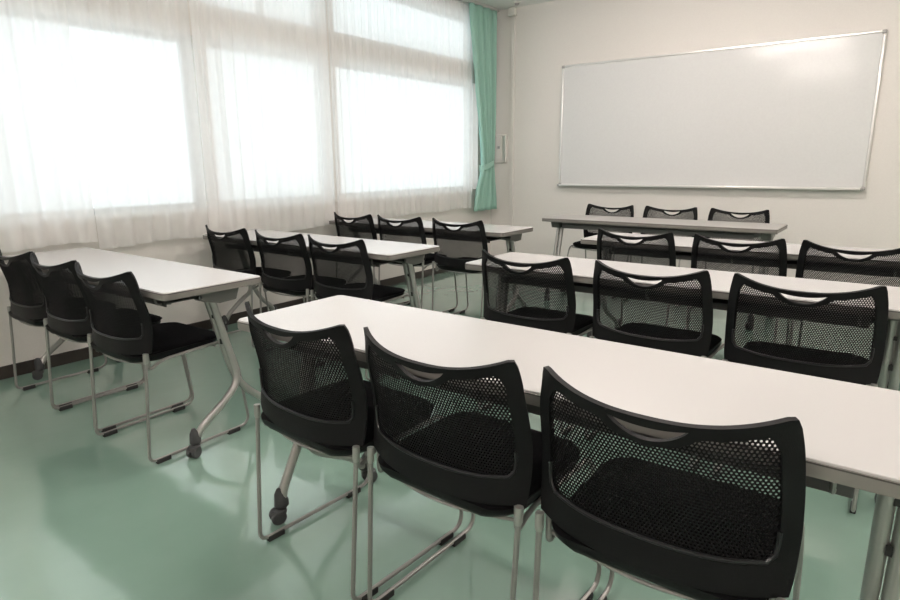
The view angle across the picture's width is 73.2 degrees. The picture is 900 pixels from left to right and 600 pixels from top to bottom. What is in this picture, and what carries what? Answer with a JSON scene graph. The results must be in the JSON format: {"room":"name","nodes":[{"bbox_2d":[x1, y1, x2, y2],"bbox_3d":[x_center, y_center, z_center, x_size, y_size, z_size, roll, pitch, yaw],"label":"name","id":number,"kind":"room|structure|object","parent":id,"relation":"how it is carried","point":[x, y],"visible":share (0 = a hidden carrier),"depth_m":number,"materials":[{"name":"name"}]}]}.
{"room":"classroom","nodes":[
{"label":"classroom","id":0,"kind":"room"},
{"bbox_2d":[0,0,490,366],"bbox_3d":[-2.233,-1.088,3.825,0.200,2.863,8.826,9,16,36],"label":"wall","id":1,"kind":"structure","parent":0,"point":[29,341],"depth_m":4.36,"materials":[{"name":"paint"}]},
{"bbox_2d":[0,268,447,379],"bbox_3d":[-2.135,0.285,4.070,0.012,0.075,8.826,9,16,36],"label":"baseboard","id":2,"kind":"structure","parent":1,"relation":"attached to","point":[25,367],"depth_m":3.88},
{"bbox_2d":[0,271,899,599],"bbox_3d":[0.903,0.843,1.865,8.000,0.100,9.226,9,16,36],"label":"floor","id":3,"kind":"structure","parent":0,"point":[85,514],"depth_m":2.11,"materials":[{"name":"teal plastic"}]},
{"bbox_2d":[0,250,143,406],"bbox_3d":[-2.045,0.096,3.252,0.483,0.801,0.513,9,16,35],"label":"chair","id":4,"kind":"object","parent":3,"relation":"on","point":[23,296],"visible":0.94,"depth_m":3.00,"materials":[{"name":"black plastic"}]},
{"bbox_2d":[30,252,190,431],"bbox_3d":[-1.664,0.156,2.971,0.483,0.801,0.513,9,16,35],"label":"chair","id":5,"kind":"object","parent":3,"relation":"on","point":[61,321],"visible":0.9,"depth_m":2.73,"materials":[{"name":"black plastic"}]},
{"bbox_2d":[43,319,47,327],"bbox_3d":[-1.961,0.115,2.939,0.019,0.043,0.021,4,14,20],"label":"socket","id":6,"kind":"object","parent":5,"relation":"attached to","point":[45,321],"depth_m":2.93,"materials":[{"name":"silver metal"}]},
{"bbox_2d":[77,309,161,335],"bbox_3d":[-1.672,0.100,2.947,0.422,0.018,0.388,9,16,35],"label":"seat cushion","id":7,"kind":"object","parent":5,"relation":"on","point":[155,319],"depth_m":2.89,"materials":[{"name":"black fabric"}]},
{"bbox_2d":[4,247,260,457],"bbox_3d":[-1.612,0.172,3.086,1.722,0.720,0.533,9,16,36],"label":"folding table","id":8,"kind":"object","parent":3,"relation":"on","point":[163,283],"visible":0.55,"depth_m":2.64,"materials":[{"name":"white laminate"}]},
{"bbox_2d":[43,272,191,306],"bbox_3d":[-1.641,-0.101,2.987,1.400,0.040,0.271,9,16,36],"label":"shelf","id":9,"kind":"object","parent":8,"relation":"attached to","point":[149,300],"depth_m":2.53,"materials":[{"name":"metal"}]},
{"bbox_2d":[75,262,248,463],"bbox_3d":[-1.273,0.219,2.676,0.483,0.801,0.513,8,16,34],"label":"chair","id":10,"kind":"object","parent":3,"relation":"on","point":[147,342],"visible":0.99,"depth_m":2.45,"materials":[{"name":"black plastic"}]},
{"bbox_2d":[87,336,92,345],"bbox_3d":[-1.570,0.179,2.642,0.019,0.043,0.021,4,14,20],"label":"socket","id":11,"kind":"object","parent":10,"relation":"attached to","point":[89,338],"depth_m":2.63,"materials":[{"name":"silver metal"}]},
{"bbox_2d":[142,353,147,364],"bbox_3d":[-1.199,0.233,2.384,0.021,0.043,0.019,-11,16,-38],"label":"socket","id":12,"kind":"object","parent":10,"relation":"attached to","point":[144,355],"depth_m":2.38,"materials":[{"name":"silver metal"}]},
{"bbox_2d":[118,322,215,355],"bbox_3d":[-1.282,0.163,2.652,0.422,0.018,0.388,8,16,34],"label":"seat cushion","id":13,"kind":"object","parent":10,"relation":"on","point":[169,338],"depth_m":2.60,"materials":[{"name":"black fabric"}]},
{"bbox_2d":[205,225,304,347],"bbox_3d":[-1.352,-0.129,4.217,0.483,0.801,0.513,9,16,36],"label":"chair","id":14,"kind":"object","parent":3,"relation":"on","point":[241,237],"visible":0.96,"depth_m":3.95,"materials":[{"name":"black plastic"}]},
{"bbox_2d":[236,267,289,278],"bbox_3d":[-1.361,-0.185,4.193,0.422,0.018,0.388,9,16,36],"label":"seat cushion","id":15,"kind":"object","parent":14,"relation":"on","point":[258,269],"depth_m":4.18,"materials":[{"name":"black fabric"}]},
{"bbox_2d":[255,229,342,358],"bbox_3d":[-0.912,-0.059,3.886,0.483,0.801,0.513,9,16,36],"label":"chair","id":16,"kind":"object","parent":3,"relation":"on","point":[299,285],"visible":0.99,"depth_m":3.63,"materials":[{"name":"black plastic"}]},
{"bbox_2d":[264,275,342,290],"bbox_3d":[-0.920,-0.114,3.862,0.422,0.018,0.388,9,16,36],"label":"seat cushion","id":17,"kind":"object","parent":16,"relation":"on","point":[268,285],"depth_m":3.69,"materials":[{"name":"black fabric"}]},
{"bbox_2d":[203,229,439,377],"bbox_3d":[-0.869,-0.045,4.012,1.782,0.720,0.533,9,16,36],"label":"folding table","id":18,"kind":"object","parent":3,"relation":"on","point":[380,252],"visible":0.39,"depth_m":3.56,"materials":[{"name":"white laminate"}]},
{"bbox_2d":[231,244,396,266],"bbox_3d":[-0.898,-0.318,3.914,1.460,0.040,0.271,9,16,36],"label":"shelf","id":19,"kind":"object","parent":18,"relation":"attached to","point":[376,263],"depth_m":3.55,"materials":[{"name":"laminate"}]},
{"bbox_2d":[245,301,462,599],"bbox_3d":[-0.298,0.388,1.884,0.483,0.801,0.513,10,16,39],"label":"chair","id":20,"kind":"object","parent":3,"relation":"on","point":[336,419],"visible":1,"depth_m":1.64,"materials":[{"name":"black plastic"}]},
{"bbox_2d":[254,403,260,417],"bbox_3d":[-0.596,0.343,1.873,0.019,0.043,0.021,5,14,24],"label":"socket","id":21,"kind":"object","parent":20,"relation":"attached to","point":[257,409],"depth_m":1.87,"materials":[{"name":"silver metal"}]},
{"bbox_2d":[266,380,432,447],"bbox_3d":[-0.307,0.332,1.861,0.422,0.018,0.388,10,16,39],"label":"seat cushion","id":22,"kind":"object","parent":20,"relation":"on","point":[315,439],"depth_m":1.74,"materials":[{"name":"black fabric"}]},
{"bbox_2d":[352,445,359,462],"bbox_3d":[-0.246,0.404,1.588,0.021,0.043,0.019,-9,15,-34],"label":"socket","id":23,"kind":"object","parent":20,"relation":"attached to","point":[356,448],"depth_m":1.58,"materials":[{"name":"silver metal"}]},
{"bbox_2d":[308,234,408,381],"bbox_3d":[-0.513,0.004,3.590,0.483,0.801,0.513,9,16,36],"label":"chair","id":24,"kind":"object","parent":3,"relation":"on","point":[368,290],"visible":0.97,"depth_m":3.35,"materials":[{"name":"black plastic"}]},
{"bbox_2d":[318,283,404,299],"bbox_3d":[-0.522,-0.051,3.567,0.422,0.018,0.388,9,16,36],"label":"seat cushion","id":25,"kind":"object","parent":24,"relation":"on","point":[380,292],"depth_m":3.48,"materials":[{"name":"black fabric"}]},
{"bbox_2d":[334,212,409,304],"bbox_3d":[-0.670,-0.356,5.188,0.483,0.801,0.513,10,16,38],"label":"chair","id":26,"kind":"object","parent":3,"relation":"on","point":[371,228],"visible":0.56,"depth_m":4.90,"materials":[{"name":"black plastic"}]},
{"bbox_2d":[377,214,457,312],"bbox_3d":[-0.272,-0.296,4.906,0.483,0.801,0.513,9,16,36],"label":"chair","id":27,"kind":"object","parent":3,"relation":"on","point":[429,257],"visible":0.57,"depth_m":4.66,"materials":[{"name":"black plastic"}]},
{"bbox_2d":[424,253,446,261],"bbox_3d":[-0.280,-0.352,4.882,0.422,0.018,0.388,9,16,36],"label":"seat cushion","id":28,"kind":"object","parent":27,"relation":"on","point":[429,257],"depth_m":4.76,"materials":[{"name":"black fabric"}]},
{"bbox_2d":[329,217,532,309],"bbox_3d":[-0.182,-0.271,4.979,1.767,0.720,0.533,9,16,36],"label":"folding table","id":29,"kind":"object","parent":3,"relation":"on","point":[511,234],"visible":0.2,"depth_m":4.52,"materials":[{"name":"white laminate"}]},
{"bbox_2d":[351,228,500,242],"bbox_3d":[-0.211,-0.544,4.881,1.445,0.040,0.271,9,16,36],"label":"shelf","id":30,"kind":"object","parent":29,"relation":"attached to","point":[428,234],"depth_m":4.68,"materials":[{"name":"metal"}]},
{"bbox_2d":[432,218,515,317],"bbox_3d":[0.173,-0.227,4.580,0.483,0.801,0.513,9,16,36],"label":"chair","id":31,"kind":"object","parent":3,"relation":"on","point":[449,263],"visible":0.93,"depth_m":4.36,"materials":[{"name":"black plastic"}]},
{"bbox_2d":[363,327,601,599],"bbox_3d":[0.091,0.449,1.599,0.483,0.801,0.513,10,16,38],"label":"chair","id":32,"kind":"object","parent":3,"relation":"on","point":[475,462],"visible":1,"depth_m":1.36,"materials":[{"name":"black plastic"}]},
{"bbox_2d":[367,446,373,463],"bbox_3d":[-0.207,0.405,1.582,0.019,0.043,0.021,5,14,23],"label":"socket","id":33,"kind":"object","parent":32,"relation":"attached to","point":[370,449],"depth_m":1.57,"materials":[{"name":"silver metal"}]},
{"bbox_2d":[383,412,579,506],"bbox_3d":[0.082,0.393,1.575,0.422,0.018,0.388,10,16,38],"label":"seat cushion","id":34,"kind":"object","parent":32,"relation":"on","point":[465,497],"depth_m":1.48,"materials":[{"name":"black fabric"}]},
{"bbox_2d":[514,505,523,526],"bbox_3d":[0.148,0.464,1.303,0.021,0.043,0.019,-10,16,-35],"label":"socket","id":35,"kind":"object","parent":32,"relation":"attached to","point":[518,509],"depth_m":1.30,"materials":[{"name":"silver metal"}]},
{"bbox_2d":[478,249,592,434],"bbox_3d":[0.453,0.149,2.908,0.483,0.801,0.513,9,16,37],"label":"chair","id":36,"kind":"object","parent":3,"relation":"on","point":[567,321],"visible":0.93,"depth_m":2.67,"materials":[{"name":"black plastic"}]},
{"bbox_2d":[507,307,592,332],"bbox_3d":[0.444,0.093,2.885,0.422,0.018,0.388,9,16,37],"label":"seat cushion","id":37,"kind":"object","parent":36,"relation":"on","point":[583,323],"depth_m":2.78,"materials":[{"name":"black fabric"}]},
{"bbox_2d":[237,295,899,599],"bbox_3d":[0.204,0.475,1.663,1.802,0.720,0.533,9,16,36],"label":"folding table","id":38,"kind":"object","parent":3,"relation":"on","point":[851,431],"visible":0.62,"depth_m":1.31,"materials":[{"name":"white laminate"}]},
{"bbox_2d":[297,345,854,498],"bbox_3d":[0.174,0.203,1.565,1.480,0.040,0.271,9,16,36],"label":"shelf","id":39,"kind":"object","parent":38,"relation":"attached to","point":[842,490],"depth_m":1.17,"materials":[{"name":"metal"}]},
{"bbox_2d":[565,204,633,296],"bbox_3d":[1.379,-0.466,5.582,0.483,0.801,0.513,9,16,36],"label":"chair","id":40,"kind":"object","parent":3,"relation":"on","point":[577,244],"visible":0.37,"depth_m":5.66,"materials":[{"name":"black plastic"}]},
{"bbox_2d":[573,241,596,245],"bbox_3d":[1.386,-0.526,5.579,0.422,0.018,0.388,9,16,36],"label":"seat cushion","id":41,"kind":"object","parent":40,"relation":"on","point":[578,243],"depth_m":5.51,"materials":[{"name":"black fabric"}]},
{"bbox_2d":[597,228,689,326],"bbox_3d":[1.203,-0.056,3.779,0.483,0.801,0.513,9,16,37],"label":"chair","id":42,"kind":"object","parent":3,"relation":"on","point":[669,236],"visible":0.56,"depth_m":3.51,"materials":[{"name":"black plastic"}]},
{"bbox_2d":[584,260,723,469],"bbox_3d":[0.898,0.218,2.582,0.483,0.801,0.513,9,16,37],"label":"chair","id":43,"kind":"object","parent":3,"relation":"on","point":[704,343],"visible":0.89,"depth_m":2.35,"materials":[{"name":"black plastic"}]},
{"bbox_2d":[615,323,721,349],"bbox_3d":[0.889,0.162,2.559,0.422,0.018,0.388,9,16,37],"label":"seat cushion","id":44,"kind":"object","parent":43,"relation":"on","point":[715,342],"depth_m":2.52,"materials":[{"name":"black fabric"}]},
{"bbox_2d":[623,206,697,306],"bbox_3d":[1.827,-0.396,5.253,0.483,0.801,0.513,9,16,35],"label":"chair","id":45,"kind":"object","parent":3,"relation":"on","point":[693,211],"visible":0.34,"depth_m":5.37,"materials":[{"name":"black plastic"}]},
{"bbox_2d":[542,214,787,329],"bbox_3d":[1.643,-0.283,4.953,1.844,0.720,0.533,9,16,36],"label":"folding table","id":46,"kind":"object","parent":3,"relation":"on","point":[766,232],"visible":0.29,"depth_m":4.76,"materials":[{"name":"grey laminate"}]},
{"bbox_2d":[562,224,755,239],"bbox_3d":[1.667,-0.572,4.924,1.522,0.040,0.271,9,16,36],"label":"shelf","id":47,"kind":"object","parent":46,"relation":"attached to","point":[686,232],"depth_m":4.77,"materials":[{"name":"metal"}]},
{"bbox_2d":[532,366,805,599],"bbox_3d":[0.487,0.510,1.311,0.483,0.801,0.513,9,16,35],"label":"chair","id":48,"kind":"object","parent":3,"relation":"on","point":[694,536],"visible":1,"depth_m":1.07,"materials":[{"name":"black plastic"}]},
{"bbox_2d":[535,510,544,531],"bbox_3d":[0.190,0.469,1.282,0.019,0.043,0.021,4,14,21],"label":"socket","id":49,"kind":"object","parent":48,"relation":"attached to","point":[539,514],"depth_m":1.27,"materials":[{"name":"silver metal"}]},
{"bbox_2d":[558,457,778,598],"bbox_3d":[0.478,0.454,1.287,0.422,0.018,0.388,9,16,35],"label":"seat cushion","id":50,"kind":"object","parent":48,"relation":"on","point":[704,587],"depth_m":1.20,"materials":[{"name":"black fabric"}]},
{"bbox_2d":[465,252,899,502],"bbox_3d":[0.946,0.234,2.695,1.802,0.720,0.533,9,16,36],"label":"folding table","id":51,"kind":"object","parent":3,"relation":"on","point":[582,268],"visible":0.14,"depth_m":2.39,"materials":[{"name":"white laminate"}]},
{"bbox_2d":[504,275,870,327],"bbox_3d":[0.917,-0.038,2.597,1.480,0.040,0.271,9,16,36],"label":"shelf","id":52,"kind":"object","parent":51,"relation":"attached to","point":[720,304],"depth_m":2.42,"materials":[{"name":"metal"}]},
{"bbox_2d":[690,208,769,315],"bbox_3d":[2.267,-0.325,4.919,0.483,0.801,0.513,9,16,36],"label":"chair","id":53,"kind":"object","parent":3,"relation":"on","point":[766,218],"visible":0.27,"depth_m":5.04,"materials":[{"name":"black plastic"}]},
{"bbox_2d":[685,233,789,344],"bbox_3d":[1.654,0.014,3.449,0.483,0.801,0.513,9,16,37],"label":"chair","id":54,"kind":"object","parent":3,"relation":"on","point":[780,244],"visible":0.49,"depth_m":3.18,"materials":[{"name":"black plastic"}]},
{"bbox_2d":[581,232,899,337],"bbox_3d":[1.702,0.030,3.567,1.812,0.720,0.533,9,16,36],"label":"folding table","id":55,"kind":"object","parent":3,"relation":"on","point":[683,245],"visible":0.24,"depth_m":3.40,"materials":[{"name":"white laminate"}]},
{"bbox_2d":[610,248,899,277],"bbox_3d":[1.672,-0.243,3.469,1.490,0.040,0.271,9,16,36],"label":"shelf","id":56,"kind":"object","parent":55,"relation":"attached to","point":[791,264],"depth_m":3.33,"materials":[{"name":"laminate"}]},
{"bbox_2d":[713,273,888,513],"bbox_3d":[1.314,0.282,2.279,0.483,0.801,0.513,8,16,34],"label":"chair","id":57,"kind":"object","parent":3,"relation":"on","point":[850,367],"visible":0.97,"depth_m":2.04,"materials":[{"name":"black plastic"}]},
{"bbox_2d":[744,341,867,364],"bbox_3d":[1.306,0.227,2.255,0.422,0.018,0.388,8,16,34],"label":"seat cushion","id":58,"kind":"object","parent":57,"relation":"on","point":[746,362],"depth_m":2.30,"materials":[{"name":"black fabric"}]},
{"bbox_2d":[789,240,899,387],"bbox_3d":[2.068,0.078,3.149,0.483,0.801,0.513,9,16,35],"label":"chair","id":59,"kind":"object","parent":3,"relation":"on","point":[806,246],"visible":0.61,"depth_m":2.91,"materials":[{"name":"black plastic"}]},
{"bbox_2d":[474,0,554,10],"bbox_3d":[0.874,-2.047,1.211,8.000,0.100,9.226,9,16,36],"label":"ceiling","id":60,"kind":"structure","parent":0,"point":[498,4],"depth_m":6.50,"materials":[{"name":"white paint"}]},
{"bbox_2d":[455,0,468,4],"bbox_3d":[-2.053,-2.471,3.517,0.024,0.028,8.466,9,16,36],"label":"rail","id":61,"kind":"object","parent":60,"relation":"attached to","point":[461,1],"visible":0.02,"depth_m":6.35,"materials":[{"name":"metal"}]},
{"bbox_2d":[0,0,97,252],"bbox_3d":[-3.298,-1.044,2.110,0.060,2.101,3.660,9,16,36],"label":"sheer curtain","id":62,"kind":"object","parent":61,"relation":"hanging from","point":[46,195],"visible":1,"depth_m":3.44,"materials":[{"name":"white fabric"}]},
{"bbox_2d":[65,0,208,248],"bbox_3d":[-1.970,-1.429,3.842,0.052,2.141,0.748,9,16,36],"label":"sheer curtain","id":63,"kind":"object","parent":61,"relation":"hanging from","point":[133,59],"visible":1,"depth_m":3.88,"materials":[{"name":"white fabric"}]},
{"bbox_2d":[189,0,334,231],"bbox_3d":[-1.370,-1.598,4.616,0.036,2.164,1.216,9,16,36],"label":"sheer curtain","id":64,"kind":"object","parent":61,"relation":"hanging from","point":[262,68],"visible":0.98,"depth_m":4.61,"materials":[{"name":"white fabric"}]},
{"bbox_2d":[327,0,472,217],"bbox_3d":[-0.374,-1.912,5.920,0.043,2.146,2.100,9,16,36],"label":"sheer curtain","id":65,"kind":"object","parent":61,"relation":"hanging from","point":[401,71],"visible":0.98,"depth_m":5.81,"materials":[{"name":"white fabric"}]},
{"bbox_2d":[463,0,498,11],"bbox_3d":[-1.999,-2.463,3.477,0.024,0.028,8.466,9,16,36],"label":"rail","id":66,"kind":"object","parent":60,"relation":"attached to","point":[469,1],"visible":1,"depth_m":6.52,"materials":[{"name":"metal"}]},
{"bbox_2d":[469,2,496,210],"bbox_3d":[0.367,-2.104,6.793,0.105,2.175,0.521,9,16,36],"label":"curtain","id":67,"kind":"object","parent":66,"relation":"hanging from","point":[483,21],"visible":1,"depth_m":6.78,"materials":[{"name":"fabric"}]},
{"bbox_2d":[491,0,899,285],"bbox_3d":[3.593,-1.425,5.055,8.000,2.863,0.200,9,16,36],"label":"wall","id":68,"kind":"structure","parent":0,"point":[551,35],"depth_m":5.90,"materials":[{"name":"paint"}]},
{"bbox_2d":[495,134,506,162],"bbox_3d":[0.598,-1.778,7.117,0.150,0.320,0.047,9,16,36],"label":"wall control panel","id":69,"kind":"object","parent":68,"relation":"attached to","point":[500,140],"visible":1,"depth_m":7.10,"materials":[{"name":"white plastic"}]},
{"bbox_2d":[508,7,516,225],"bbox_3d":[0.705,-1.876,7.003,0.090,2.781,0.060,9,16,36],"label":"pipe","id":70,"kind":"object","parent":68,"relation":"attached to","point":[512,11],"visible":0.77,"depth_m":6.94,"materials":[{"name":"paint"}]},
{"bbox_2d":[557,29,887,190],"bbox_3d":[2.333,-1.710,5.770,2.845,1.264,0.090,9,16,36],"label":"whiteboard","id":71,"kind":"object","parent":68,"relation":"attached to","point":[797,113],"visible":1,"depth_m":5.61,"materials":[{"name":"ceramic"}]},
{"bbox_2d":[559,184,859,189],"bbox_3d":[2.330,-1.102,5.895,2.783,0.016,0.054,9,16,36],"label":"tray","id":72,"kind":"object","parent":71,"relation":"on","point":[743,186],"depth_m":5.59,"materials":[{"name":"metal"}]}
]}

